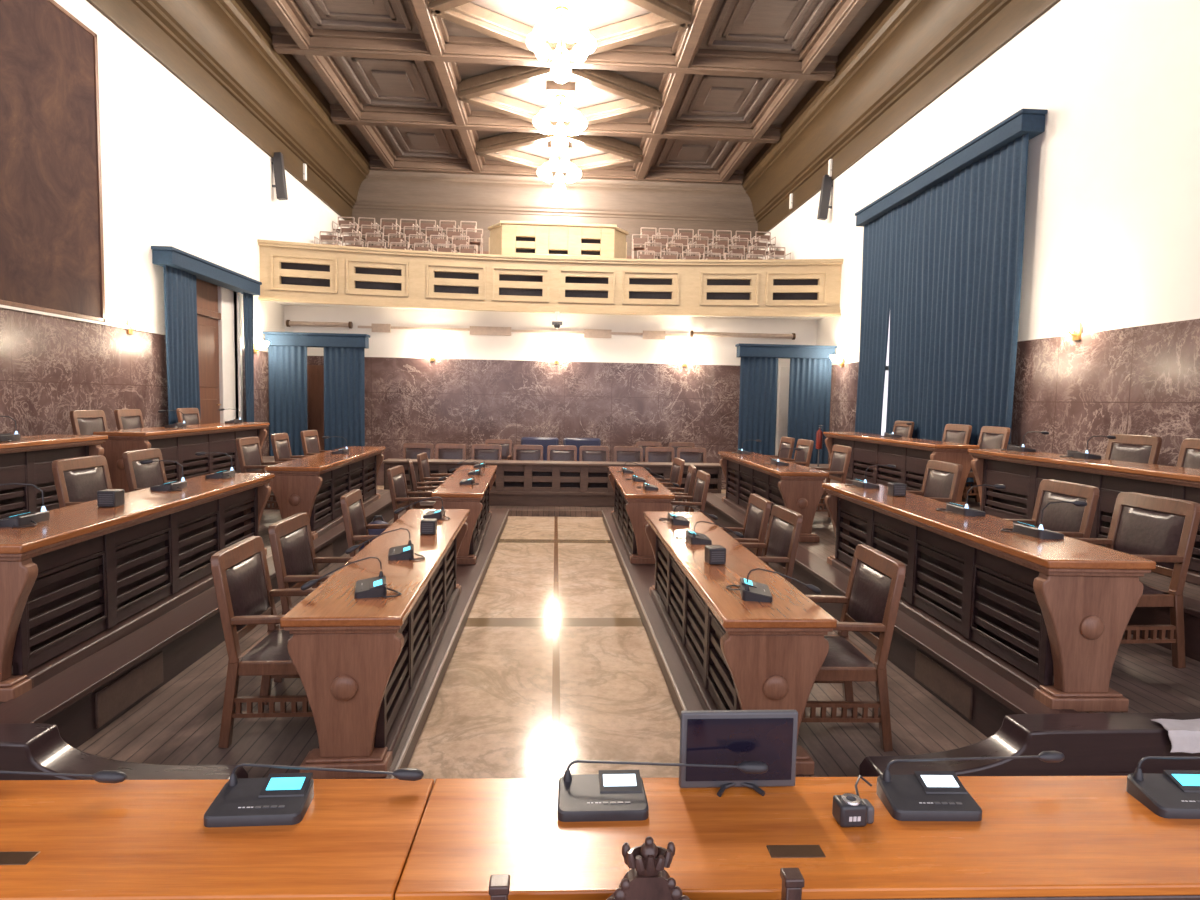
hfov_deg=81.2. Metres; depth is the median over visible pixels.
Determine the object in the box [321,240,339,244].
chair
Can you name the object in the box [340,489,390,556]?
chair
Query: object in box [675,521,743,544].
microphone unit
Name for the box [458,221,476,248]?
chair
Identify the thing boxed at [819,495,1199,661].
platform riser
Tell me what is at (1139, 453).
chair
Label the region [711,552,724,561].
grille
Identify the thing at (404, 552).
microphone unit
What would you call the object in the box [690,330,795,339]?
rail
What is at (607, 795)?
microphone unit
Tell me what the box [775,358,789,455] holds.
door
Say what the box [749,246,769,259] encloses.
chair
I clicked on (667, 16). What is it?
frame
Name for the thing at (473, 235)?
chair
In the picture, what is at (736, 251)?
chair
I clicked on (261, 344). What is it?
wall sconce
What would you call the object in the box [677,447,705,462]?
chair
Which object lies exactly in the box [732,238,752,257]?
chair
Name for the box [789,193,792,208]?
box
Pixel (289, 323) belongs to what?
rail
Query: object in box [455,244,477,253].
chair
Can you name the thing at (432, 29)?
beam
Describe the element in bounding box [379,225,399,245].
chair
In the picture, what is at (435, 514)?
microphone unit
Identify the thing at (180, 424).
microphone unit
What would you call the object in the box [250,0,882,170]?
ceiling
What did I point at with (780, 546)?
chair
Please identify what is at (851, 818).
print
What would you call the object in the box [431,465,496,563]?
desk
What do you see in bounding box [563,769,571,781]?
socket
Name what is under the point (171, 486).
microphone unit
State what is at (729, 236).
chair
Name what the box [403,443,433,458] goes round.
chair
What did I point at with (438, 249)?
chair
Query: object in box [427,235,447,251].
chair
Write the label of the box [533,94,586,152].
chandelier
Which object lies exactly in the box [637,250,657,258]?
chair
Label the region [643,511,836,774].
desk
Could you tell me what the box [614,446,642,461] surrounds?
chair
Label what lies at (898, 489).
grille
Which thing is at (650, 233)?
chair
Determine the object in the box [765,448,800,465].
microphone unit
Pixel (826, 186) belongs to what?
loudspeaker
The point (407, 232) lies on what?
chair
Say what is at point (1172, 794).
microphone unit
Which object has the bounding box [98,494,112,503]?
grille
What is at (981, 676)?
trim
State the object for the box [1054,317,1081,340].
wall sconce
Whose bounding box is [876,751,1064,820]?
microphone unit
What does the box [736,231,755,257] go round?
chair
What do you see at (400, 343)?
wall
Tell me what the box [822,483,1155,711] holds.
desk
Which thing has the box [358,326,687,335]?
trim
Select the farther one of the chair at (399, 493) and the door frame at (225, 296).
the door frame at (225, 296)
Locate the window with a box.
[881,317,889,434]
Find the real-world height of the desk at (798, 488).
0.780 m
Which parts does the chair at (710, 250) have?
backrest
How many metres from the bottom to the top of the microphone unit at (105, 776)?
0.072 m
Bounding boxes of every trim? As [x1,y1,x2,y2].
[0,304,155,332]
[0,723,247,779]
[95,543,332,728]
[301,0,828,50]
[317,509,508,778]
[338,57,775,121]
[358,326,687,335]
[372,324,664,339]
[382,126,732,168]
[602,510,803,776]
[706,492,1078,713]
[768,563,972,719]
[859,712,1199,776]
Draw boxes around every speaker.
[97,489,124,506]
[420,519,436,534]
[704,545,725,564]
[887,482,905,496]
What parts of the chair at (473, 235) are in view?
backrest, seat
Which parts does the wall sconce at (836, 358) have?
lamp shade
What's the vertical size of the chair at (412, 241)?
0.876 m
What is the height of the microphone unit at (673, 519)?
0.166 m
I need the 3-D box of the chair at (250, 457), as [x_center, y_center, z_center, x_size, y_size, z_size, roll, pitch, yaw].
[-3.997,0.348,8.563,0.646,0.996,0.572,1,4,-4]
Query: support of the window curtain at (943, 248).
attached to the wall at (1112, 230)
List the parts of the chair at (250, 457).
frame, armrest, armrest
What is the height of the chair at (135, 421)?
0.996 m
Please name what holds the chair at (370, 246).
on the tiers
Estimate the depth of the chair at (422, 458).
9.94 m
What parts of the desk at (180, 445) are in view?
panel, under moulding, panel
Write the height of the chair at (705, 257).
0.876 m
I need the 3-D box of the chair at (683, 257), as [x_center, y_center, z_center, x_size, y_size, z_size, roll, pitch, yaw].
[2.173,-4.261,16.478,0.444,0.876,0.466,1,4,-2]
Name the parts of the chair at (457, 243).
backrest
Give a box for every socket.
[228,773,237,785]
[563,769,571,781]
[882,769,890,781]
[1133,768,1142,780]
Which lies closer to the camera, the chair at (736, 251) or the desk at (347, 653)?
the desk at (347, 653)
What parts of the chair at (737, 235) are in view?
backrest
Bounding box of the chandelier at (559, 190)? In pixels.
[537,152,580,197]
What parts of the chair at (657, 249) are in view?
backrest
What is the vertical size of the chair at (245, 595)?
0.996 m
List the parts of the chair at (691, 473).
armrest, seat, armrest, frame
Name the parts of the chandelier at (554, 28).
globe, globe, globe, arm, arm, arm, globe, globe, globe, stem, globe, globe, globe, globe, arm, arm, arm, globe, globe, globe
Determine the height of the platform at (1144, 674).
0.430 m
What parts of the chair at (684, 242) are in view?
backrest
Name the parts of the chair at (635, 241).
seat, backrest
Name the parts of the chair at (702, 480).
armrest, armrest, frame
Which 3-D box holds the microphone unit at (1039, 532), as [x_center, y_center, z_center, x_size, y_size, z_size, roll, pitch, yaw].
[2.631,0.394,4.144,0.395,0.217,0.283,1,4,-4]
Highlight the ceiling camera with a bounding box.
[552,312,561,328]
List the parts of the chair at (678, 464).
armrest, frame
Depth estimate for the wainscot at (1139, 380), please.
7.49 m
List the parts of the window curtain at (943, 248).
curtain panel, curtain panel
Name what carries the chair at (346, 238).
on the tiers
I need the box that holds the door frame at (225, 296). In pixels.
[218,286,242,422]
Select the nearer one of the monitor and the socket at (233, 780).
the socket at (233, 780)
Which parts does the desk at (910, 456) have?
panel, rail, under moulding, panel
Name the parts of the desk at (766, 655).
panel, rail, under moulding, panel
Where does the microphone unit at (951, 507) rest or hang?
on the desk at (1030, 610)
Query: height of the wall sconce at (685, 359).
0.235 m
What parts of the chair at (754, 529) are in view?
armrest, armrest, frame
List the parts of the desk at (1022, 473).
panel, under moulding, rail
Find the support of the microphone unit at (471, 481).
on the desk at (454, 495)
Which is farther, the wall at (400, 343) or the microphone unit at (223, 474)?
the wall at (400, 343)
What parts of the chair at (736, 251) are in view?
backrest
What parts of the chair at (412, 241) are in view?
backrest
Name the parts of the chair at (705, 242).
backrest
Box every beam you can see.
[264,0,395,168]
[270,26,837,80]
[330,104,781,142]
[369,155,743,184]
[407,0,484,171]
[633,0,718,178]
[718,0,867,181]
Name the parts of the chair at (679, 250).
backrest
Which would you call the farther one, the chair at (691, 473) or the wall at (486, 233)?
the wall at (486, 233)
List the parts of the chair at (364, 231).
backrest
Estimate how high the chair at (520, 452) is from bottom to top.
0.996 m
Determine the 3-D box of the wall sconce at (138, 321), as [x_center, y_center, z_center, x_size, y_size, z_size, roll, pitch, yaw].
[-6.276,-1.691,9.530,0.270,0.235,0.260,1,4,-4]
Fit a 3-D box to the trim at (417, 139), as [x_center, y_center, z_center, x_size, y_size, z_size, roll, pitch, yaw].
[-1.034,-7.817,18.010,8.560,0.090,2.300,1,4,-4]
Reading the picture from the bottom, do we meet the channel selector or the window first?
the channel selector
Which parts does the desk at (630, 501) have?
panel, rail, under moulding, panel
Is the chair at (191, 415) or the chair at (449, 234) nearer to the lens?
the chair at (191, 415)
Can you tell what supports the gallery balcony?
attached to the floor at (281, 303)
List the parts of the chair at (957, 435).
frame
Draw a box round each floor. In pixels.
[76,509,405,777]
[273,301,825,319]
[376,485,725,782]
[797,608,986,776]
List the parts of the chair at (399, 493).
frame, armrest, armrest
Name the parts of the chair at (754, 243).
backrest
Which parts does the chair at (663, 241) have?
backrest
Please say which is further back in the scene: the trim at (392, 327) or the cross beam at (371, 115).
the cross beam at (371, 115)
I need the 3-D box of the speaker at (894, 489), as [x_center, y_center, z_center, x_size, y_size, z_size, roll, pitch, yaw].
[2.469,0.329,5.822,0.110,0.105,0.113,1,4,-4]
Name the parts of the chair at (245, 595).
leg, frame, armrest, seat, seat frame, leg, armrest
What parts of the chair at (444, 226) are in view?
backrest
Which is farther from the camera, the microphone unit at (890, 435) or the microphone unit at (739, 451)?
the microphone unit at (739, 451)
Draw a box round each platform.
[0,490,389,704]
[262,456,274,472]
[410,505,696,516]
[712,493,1199,712]
[809,464,1199,600]
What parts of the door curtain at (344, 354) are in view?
curtain panel, curtain panel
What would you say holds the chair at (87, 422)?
on the platform at (265, 458)
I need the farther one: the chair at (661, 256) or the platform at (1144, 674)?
the chair at (661, 256)
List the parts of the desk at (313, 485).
panel, under moulding, rail, panel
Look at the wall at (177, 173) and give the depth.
10.54 m
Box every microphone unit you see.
[0,416,19,441]
[0,483,49,527]
[0,770,126,783]
[140,460,186,490]
[158,410,185,427]
[195,452,234,478]
[204,763,423,827]
[218,408,241,423]
[301,557,401,598]
[322,436,348,453]
[345,528,425,560]
[394,496,449,519]
[439,469,477,484]
[449,461,484,474]
[457,456,488,467]
[557,760,767,821]
[616,462,650,473]
[626,469,664,481]
[637,476,678,490]
[659,505,717,524]
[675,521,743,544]
[726,568,820,601]
[732,440,760,453]
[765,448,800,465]
[845,464,895,488]
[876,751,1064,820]
[879,423,911,437]
[936,484,1005,515]
[1001,431,1048,451]
[1001,500,1086,538]
[1059,435,1115,458]
[1126,756,1199,818]
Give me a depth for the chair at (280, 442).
9.41 m
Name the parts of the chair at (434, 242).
backrest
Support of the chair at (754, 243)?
on the tiers
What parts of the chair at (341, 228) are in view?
backrest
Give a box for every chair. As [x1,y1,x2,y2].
[52,455,111,507]
[70,410,107,434]
[114,409,144,429]
[123,448,173,491]
[176,408,200,424]
[210,536,315,747]
[236,437,282,509]
[268,513,351,682]
[271,433,310,506]
[300,430,330,454]
[314,231,337,243]
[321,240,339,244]
[332,217,354,244]
[335,224,357,245]
[336,232,359,245]
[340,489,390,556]
[345,241,362,246]
[354,217,374,245]
[356,225,378,245]
[360,233,383,246]
[367,241,385,247]
[375,218,396,245]
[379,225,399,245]
[383,234,405,248]
[385,242,408,249]
[387,465,433,522]
[396,219,416,247]
[399,226,420,246]
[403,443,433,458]
[405,234,426,249]
[407,459,443,508]
[410,243,431,250]
[417,219,435,248]
[417,452,451,496]
[421,227,442,247]
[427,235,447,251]
[433,244,455,251]
[435,444,465,459]
[437,220,455,248]
[443,228,462,248]
[448,236,469,252]
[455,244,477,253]
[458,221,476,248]
[464,228,482,253]
[471,444,501,459]
[485,439,511,459]
[489,836,804,899]
[513,445,542,460]
[547,445,576,460]
[579,446,608,461]
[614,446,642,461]
[632,234,649,258]
[635,442,661,461]
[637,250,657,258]
[640,227,657,255]
[645,242,664,258]
[645,447,673,461]
[652,235,671,255]
[656,458,684,500]
[658,228,676,255]
[660,251,680,258]
[666,243,686,258]
[666,464,695,511]
[669,442,694,457]
[670,470,710,513]
[672,236,690,255]
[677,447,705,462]
[678,229,696,256]
[682,252,702,259]
[688,244,707,259]
[692,236,712,255]
[697,229,716,256]
[703,252,724,259]
[708,244,728,259]
[713,237,733,256]
[716,230,735,256]
[720,494,770,555]
[725,253,746,259]
[728,245,748,259]
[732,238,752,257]
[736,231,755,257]
[739,505,802,582]
[746,254,763,259]
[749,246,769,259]
[752,238,772,258]
[755,231,775,258]
[766,436,794,458]
[767,255,784,259]
[769,246,790,258]
[777,439,813,466]
[801,544,905,751]
[810,445,851,516]
[893,421,913,437]
[906,460,962,503]
[942,424,971,498]
[962,426,1010,501]
[1005,479,1098,537]
[1073,492,1199,668]
[1104,434,1161,464]
[1176,438,1199,468]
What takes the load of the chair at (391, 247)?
on the tiers
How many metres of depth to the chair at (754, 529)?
5.97 m
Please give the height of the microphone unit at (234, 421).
0.217 m
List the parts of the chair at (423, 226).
backrest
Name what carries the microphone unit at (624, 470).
on the desk at (630, 501)
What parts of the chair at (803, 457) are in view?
armrest, frame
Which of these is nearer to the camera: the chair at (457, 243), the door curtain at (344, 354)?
the door curtain at (344, 354)
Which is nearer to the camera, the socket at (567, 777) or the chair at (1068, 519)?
the socket at (567, 777)
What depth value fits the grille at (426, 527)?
5.21 m
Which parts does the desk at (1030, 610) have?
panel, rail, under moulding, panel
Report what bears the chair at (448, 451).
on the platform at (545, 511)
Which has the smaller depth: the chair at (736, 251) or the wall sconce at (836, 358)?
the wall sconce at (836, 358)
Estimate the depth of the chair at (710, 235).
18.72 m
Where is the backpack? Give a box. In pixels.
[359,515,388,551]
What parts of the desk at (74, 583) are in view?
panel, rail, under moulding, panel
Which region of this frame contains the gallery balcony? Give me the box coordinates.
[257,239,843,316]
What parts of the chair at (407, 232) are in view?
backrest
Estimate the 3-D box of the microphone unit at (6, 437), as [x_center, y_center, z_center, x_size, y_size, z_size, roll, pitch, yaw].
[-5.176,-0.188,5.977,0.395,0.217,0.283,1,4,-4]
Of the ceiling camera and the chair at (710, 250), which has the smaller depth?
the ceiling camera
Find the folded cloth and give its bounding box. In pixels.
[1151,719,1199,752]
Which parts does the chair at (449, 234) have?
backrest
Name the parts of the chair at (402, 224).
backrest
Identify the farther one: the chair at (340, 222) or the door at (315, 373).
the chair at (340, 222)
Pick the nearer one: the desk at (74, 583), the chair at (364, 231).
the desk at (74, 583)
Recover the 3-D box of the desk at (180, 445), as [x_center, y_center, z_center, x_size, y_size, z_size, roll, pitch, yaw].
[-5.347,0.074,9.313,0.550,0.780,3.400,1,4,-4]
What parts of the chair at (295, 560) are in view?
leg, frame, armrest, armrest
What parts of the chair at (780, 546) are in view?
armrest, armrest, frame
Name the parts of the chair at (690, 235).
backrest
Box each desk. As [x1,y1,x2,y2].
[0,434,107,518]
[0,473,274,701]
[0,778,433,899]
[93,422,269,492]
[265,446,385,539]
[280,509,469,778]
[382,459,721,507]
[395,776,1199,899]
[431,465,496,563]
[608,466,674,563]
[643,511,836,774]
[718,451,828,541]
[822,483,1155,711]
[823,432,979,506]
[968,449,1199,585]
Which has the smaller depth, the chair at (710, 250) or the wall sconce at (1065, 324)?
the wall sconce at (1065, 324)
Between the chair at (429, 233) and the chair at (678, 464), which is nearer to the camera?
the chair at (678, 464)
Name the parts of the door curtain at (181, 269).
curtain panel, curtain panel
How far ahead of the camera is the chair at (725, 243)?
18.06 m
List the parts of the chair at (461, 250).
backrest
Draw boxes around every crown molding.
[86,0,369,220]
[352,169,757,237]
[743,0,1060,234]
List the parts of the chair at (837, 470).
armrest, armrest, frame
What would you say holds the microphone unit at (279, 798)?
on the desk at (60, 839)
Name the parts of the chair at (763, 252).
backrest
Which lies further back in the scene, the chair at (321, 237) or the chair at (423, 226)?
the chair at (423, 226)
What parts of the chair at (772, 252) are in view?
backrest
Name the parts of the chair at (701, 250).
backrest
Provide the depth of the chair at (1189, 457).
6.07 m
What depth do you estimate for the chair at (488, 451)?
13.12 m
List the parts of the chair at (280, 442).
frame, armrest, armrest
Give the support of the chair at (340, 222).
on the tiers
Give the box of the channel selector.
[832,775,873,826]
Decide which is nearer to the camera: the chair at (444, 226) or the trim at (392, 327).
the trim at (392, 327)
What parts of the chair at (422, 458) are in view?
frame, armrest, armrest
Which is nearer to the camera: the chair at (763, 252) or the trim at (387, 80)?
the trim at (387, 80)
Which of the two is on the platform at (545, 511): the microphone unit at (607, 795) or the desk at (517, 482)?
the desk at (517, 482)
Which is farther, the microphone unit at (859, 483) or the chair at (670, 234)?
the chair at (670, 234)
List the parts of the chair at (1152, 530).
armrest, frame, seat frame, seat, armrest, leg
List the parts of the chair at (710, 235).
backrest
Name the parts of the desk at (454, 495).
under moulding, panel, rail, panel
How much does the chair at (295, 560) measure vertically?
0.996 m
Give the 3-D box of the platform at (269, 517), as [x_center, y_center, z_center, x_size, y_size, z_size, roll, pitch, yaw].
[-3.688,1.158,7.259,1.560,0.430,8.450,1,4,-4]
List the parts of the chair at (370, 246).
backrest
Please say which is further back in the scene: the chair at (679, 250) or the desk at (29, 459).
the chair at (679, 250)
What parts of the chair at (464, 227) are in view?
backrest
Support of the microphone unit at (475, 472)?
on the desk at (454, 495)
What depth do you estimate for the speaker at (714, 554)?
4.42 m
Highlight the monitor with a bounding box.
[679,710,797,796]
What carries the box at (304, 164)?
attached to the wall at (177, 173)
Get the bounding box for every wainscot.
[0,308,268,455]
[307,356,739,488]
[828,319,1199,466]
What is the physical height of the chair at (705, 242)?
0.876 m
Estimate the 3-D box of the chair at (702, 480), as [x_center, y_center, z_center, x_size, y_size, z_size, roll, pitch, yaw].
[0.905,0.750,8.197,0.646,0.996,0.572,1,4,-4]
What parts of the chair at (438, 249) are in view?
backrest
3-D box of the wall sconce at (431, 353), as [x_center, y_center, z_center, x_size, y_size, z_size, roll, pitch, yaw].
[-3.642,-2.043,15.125,0.260,0.235,0.270,1,4,-4]
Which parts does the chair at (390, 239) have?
backrest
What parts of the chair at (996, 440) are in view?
seat frame, leg, frame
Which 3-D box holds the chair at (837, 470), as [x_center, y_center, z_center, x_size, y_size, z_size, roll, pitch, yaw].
[2.887,0.434,9.252,0.646,0.996,0.572,1,4,-2]
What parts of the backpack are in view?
handle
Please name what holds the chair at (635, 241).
on the tiers
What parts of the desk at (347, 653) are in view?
panel, under moulding, rail, panel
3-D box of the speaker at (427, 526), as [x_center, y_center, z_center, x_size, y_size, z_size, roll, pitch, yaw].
[-1.287,0.576,5.263,0.110,0.105,0.113,1,4,-4]
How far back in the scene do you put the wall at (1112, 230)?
7.79 m
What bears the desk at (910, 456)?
on the platform at (1192, 591)
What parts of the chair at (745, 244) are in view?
backrest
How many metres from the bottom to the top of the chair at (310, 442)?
0.996 m
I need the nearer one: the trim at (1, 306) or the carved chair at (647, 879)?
the carved chair at (647, 879)
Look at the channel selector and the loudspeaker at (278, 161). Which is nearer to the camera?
the channel selector
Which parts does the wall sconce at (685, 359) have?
lamp shade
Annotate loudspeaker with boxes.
[272,152,287,199]
[817,174,832,219]
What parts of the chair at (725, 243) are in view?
backrest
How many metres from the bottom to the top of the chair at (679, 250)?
0.876 m
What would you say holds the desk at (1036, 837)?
on the dais
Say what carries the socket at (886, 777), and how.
attached to the microphone unit at (923, 795)
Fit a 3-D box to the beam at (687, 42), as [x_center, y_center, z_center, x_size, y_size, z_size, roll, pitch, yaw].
[1.827,-7.010,8.806,0.480,0.300,22.700,1,4,-4]
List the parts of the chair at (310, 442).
frame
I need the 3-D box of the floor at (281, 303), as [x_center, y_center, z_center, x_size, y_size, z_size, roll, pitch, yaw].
[-1.055,-3.218,17.263,11.700,0.140,6.040,1,4,-4]
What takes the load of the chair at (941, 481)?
on the platform at (1144, 674)
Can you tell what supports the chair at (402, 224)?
on the tiers
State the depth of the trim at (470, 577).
5.33 m
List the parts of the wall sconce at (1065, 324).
lamp shade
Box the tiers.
[477,251,636,258]
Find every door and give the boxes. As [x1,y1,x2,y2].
[196,278,220,423]
[307,365,323,449]
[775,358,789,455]
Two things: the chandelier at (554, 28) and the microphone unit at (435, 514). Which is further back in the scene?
the chandelier at (554, 28)
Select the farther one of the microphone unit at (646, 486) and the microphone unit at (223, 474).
the microphone unit at (646, 486)
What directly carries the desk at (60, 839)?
on the dais
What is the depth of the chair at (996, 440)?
8.76 m
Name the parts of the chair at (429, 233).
backrest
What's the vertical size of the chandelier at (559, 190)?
1.146 m
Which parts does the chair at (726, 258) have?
backrest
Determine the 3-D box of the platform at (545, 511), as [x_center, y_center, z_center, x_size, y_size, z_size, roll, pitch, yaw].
[-0.888,0.927,13.679,6.600,0.100,3.915,1,4,-4]
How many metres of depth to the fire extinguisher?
13.58 m
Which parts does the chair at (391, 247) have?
backrest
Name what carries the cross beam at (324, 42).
attached to the ceiling
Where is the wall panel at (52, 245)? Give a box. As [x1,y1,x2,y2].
[0,0,105,321]
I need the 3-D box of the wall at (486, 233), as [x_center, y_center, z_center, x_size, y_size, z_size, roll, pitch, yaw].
[-1.212,-5.506,20.249,11.700,5.000,0.250,1,4,-4]
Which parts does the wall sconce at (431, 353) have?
lamp shade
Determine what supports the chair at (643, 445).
on the platform at (545, 511)
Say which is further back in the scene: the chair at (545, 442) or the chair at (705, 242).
the chair at (705, 242)
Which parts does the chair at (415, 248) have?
backrest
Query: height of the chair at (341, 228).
0.876 m
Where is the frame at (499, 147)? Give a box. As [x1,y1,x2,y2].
[476,132,641,175]
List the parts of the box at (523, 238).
box rail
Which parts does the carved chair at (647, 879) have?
post, crown, post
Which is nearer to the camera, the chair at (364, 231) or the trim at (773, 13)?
the trim at (773, 13)
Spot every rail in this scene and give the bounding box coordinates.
[286,320,352,328]
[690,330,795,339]
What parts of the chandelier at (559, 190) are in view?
globe, globe, globe, globe, globe, globe, stem, globe, globe, globe, globe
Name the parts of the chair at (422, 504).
frame, seat frame, seat, armrest, armrest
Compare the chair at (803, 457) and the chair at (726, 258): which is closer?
the chair at (803, 457)
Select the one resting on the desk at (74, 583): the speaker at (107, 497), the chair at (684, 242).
the speaker at (107, 497)
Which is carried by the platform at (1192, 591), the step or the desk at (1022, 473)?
the desk at (1022, 473)
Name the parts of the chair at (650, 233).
backrest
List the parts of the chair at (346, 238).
backrest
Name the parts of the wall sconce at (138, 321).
lamp shade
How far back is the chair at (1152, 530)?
4.19 m
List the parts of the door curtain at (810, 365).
curtain panel, curtain panel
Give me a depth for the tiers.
17.84 m
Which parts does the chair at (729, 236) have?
backrest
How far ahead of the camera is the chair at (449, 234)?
17.62 m
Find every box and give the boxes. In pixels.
[303,163,306,180]
[488,221,627,258]
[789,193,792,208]
[828,159,831,176]
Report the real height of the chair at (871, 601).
0.996 m
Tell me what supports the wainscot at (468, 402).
attached to the wall at (400, 343)
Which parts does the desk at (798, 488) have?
panel, rail, under moulding, panel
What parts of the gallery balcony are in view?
panel frame, panel frame, panel frame, panel frame, moulding, rail, panel frame, panel frame, panel frame, panel frame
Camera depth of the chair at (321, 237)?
16.77 m
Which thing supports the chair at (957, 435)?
on the platform at (1192, 591)
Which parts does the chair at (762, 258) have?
backrest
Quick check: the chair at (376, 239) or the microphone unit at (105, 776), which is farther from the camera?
the chair at (376, 239)
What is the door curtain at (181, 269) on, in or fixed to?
hanging from the wall at (177, 173)
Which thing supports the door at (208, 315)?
in the wall at (177, 173)
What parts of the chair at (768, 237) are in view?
backrest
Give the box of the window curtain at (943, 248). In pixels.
[855,108,1047,498]
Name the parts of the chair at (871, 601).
armrest, seat frame, leg, seat, armrest, frame, leg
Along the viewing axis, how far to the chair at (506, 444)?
14.82 m
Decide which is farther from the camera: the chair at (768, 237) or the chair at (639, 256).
the chair at (768, 237)
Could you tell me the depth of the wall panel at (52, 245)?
7.98 m
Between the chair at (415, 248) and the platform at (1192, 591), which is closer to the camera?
the platform at (1192, 591)
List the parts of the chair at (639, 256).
backrest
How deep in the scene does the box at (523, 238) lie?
15.22 m
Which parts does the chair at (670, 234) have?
backrest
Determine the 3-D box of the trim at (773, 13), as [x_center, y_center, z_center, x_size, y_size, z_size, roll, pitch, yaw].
[-0.621,-7.348,11.440,8.560,0.090,2.300,1,4,-4]
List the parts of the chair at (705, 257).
backrest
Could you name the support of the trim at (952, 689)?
attached to the platform riser at (988, 714)
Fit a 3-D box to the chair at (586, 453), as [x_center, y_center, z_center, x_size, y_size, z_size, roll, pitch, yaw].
[-0.093,0.442,13.021,0.572,0.996,0.646,1,4,-5]
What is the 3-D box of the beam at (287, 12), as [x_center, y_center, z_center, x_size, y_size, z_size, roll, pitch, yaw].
[-5.088,-7.113,8.363,0.400,0.300,22.700,1,4,-4]
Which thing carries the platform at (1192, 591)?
on the floor at (553, 664)
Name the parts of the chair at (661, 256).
backrest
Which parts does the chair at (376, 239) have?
backrest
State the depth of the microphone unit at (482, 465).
10.37 m
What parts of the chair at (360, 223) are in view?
backrest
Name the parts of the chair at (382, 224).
backrest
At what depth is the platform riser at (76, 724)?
4.40 m
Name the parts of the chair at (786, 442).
frame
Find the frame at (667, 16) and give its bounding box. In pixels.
[429,0,691,59]
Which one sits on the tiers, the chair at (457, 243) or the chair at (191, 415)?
the chair at (457, 243)
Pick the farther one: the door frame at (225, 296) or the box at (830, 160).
the box at (830, 160)
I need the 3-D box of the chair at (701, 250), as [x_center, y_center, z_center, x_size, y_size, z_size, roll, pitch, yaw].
[2.393,-4.655,17.167,0.444,0.876,0.466,1,4,-2]
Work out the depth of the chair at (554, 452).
13.21 m
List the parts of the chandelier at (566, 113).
globe, globe, globe, globe, globe, globe, stem, globe, globe, globe, globe, globe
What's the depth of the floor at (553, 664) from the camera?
4.96 m
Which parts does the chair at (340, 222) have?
backrest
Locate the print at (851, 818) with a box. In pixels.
[849,816,860,821]
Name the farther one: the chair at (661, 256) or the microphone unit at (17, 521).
the chair at (661, 256)
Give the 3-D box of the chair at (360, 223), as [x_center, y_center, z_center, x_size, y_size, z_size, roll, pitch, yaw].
[-6.040,-5.579,17.977,0.444,0.876,0.466,1,4,-5]
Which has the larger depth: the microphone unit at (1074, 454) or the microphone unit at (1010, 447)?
the microphone unit at (1010, 447)
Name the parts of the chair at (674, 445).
frame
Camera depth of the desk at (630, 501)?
7.87 m
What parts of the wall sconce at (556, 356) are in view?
lamp shade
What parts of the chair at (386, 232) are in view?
backrest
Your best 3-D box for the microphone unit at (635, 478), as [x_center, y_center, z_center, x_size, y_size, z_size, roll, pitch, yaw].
[0.593,0.315,9.063,0.492,0.166,0.283,1,4,-4]
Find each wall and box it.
[54,0,348,418]
[284,305,816,365]
[350,226,758,258]
[759,0,1199,364]
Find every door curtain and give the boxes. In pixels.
[151,246,261,424]
[263,331,369,455]
[735,343,836,463]
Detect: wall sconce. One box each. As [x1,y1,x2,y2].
[126,316,149,334]
[254,341,268,353]
[425,350,436,360]
[551,353,562,363]
[680,356,691,366]
[830,355,843,366]
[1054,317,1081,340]
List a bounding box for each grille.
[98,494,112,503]
[422,523,432,531]
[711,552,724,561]
[895,486,904,493]
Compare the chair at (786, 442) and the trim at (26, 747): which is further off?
the chair at (786, 442)
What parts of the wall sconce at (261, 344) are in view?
lamp shade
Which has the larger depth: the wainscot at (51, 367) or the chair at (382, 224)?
the chair at (382, 224)
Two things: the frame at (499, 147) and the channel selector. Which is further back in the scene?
the frame at (499, 147)
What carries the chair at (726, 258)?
on the tiers
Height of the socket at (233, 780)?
0.027 m
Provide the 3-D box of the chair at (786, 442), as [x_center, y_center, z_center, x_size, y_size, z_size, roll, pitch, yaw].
[2.735,0.284,11.342,0.646,0.996,0.572,1,4,-4]
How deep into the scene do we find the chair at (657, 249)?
17.27 m
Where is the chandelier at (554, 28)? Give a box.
[526,6,595,83]
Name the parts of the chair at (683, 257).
backrest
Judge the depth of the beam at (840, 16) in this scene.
13.26 m
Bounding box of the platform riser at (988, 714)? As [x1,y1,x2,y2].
[704,502,1016,737]
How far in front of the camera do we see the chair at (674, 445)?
15.08 m
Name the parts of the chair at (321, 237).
backrest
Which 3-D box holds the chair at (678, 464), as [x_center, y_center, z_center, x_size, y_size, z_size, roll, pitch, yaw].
[0.829,0.619,10.043,0.646,0.996,0.572,1,4,-7]
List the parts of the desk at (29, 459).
under moulding, panel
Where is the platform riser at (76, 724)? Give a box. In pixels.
[41,503,405,747]
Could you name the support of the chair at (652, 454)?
on the platform at (545, 511)
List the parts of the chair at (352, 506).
frame, armrest, armrest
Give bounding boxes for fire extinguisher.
[814,425,823,467]
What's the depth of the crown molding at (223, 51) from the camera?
12.54 m

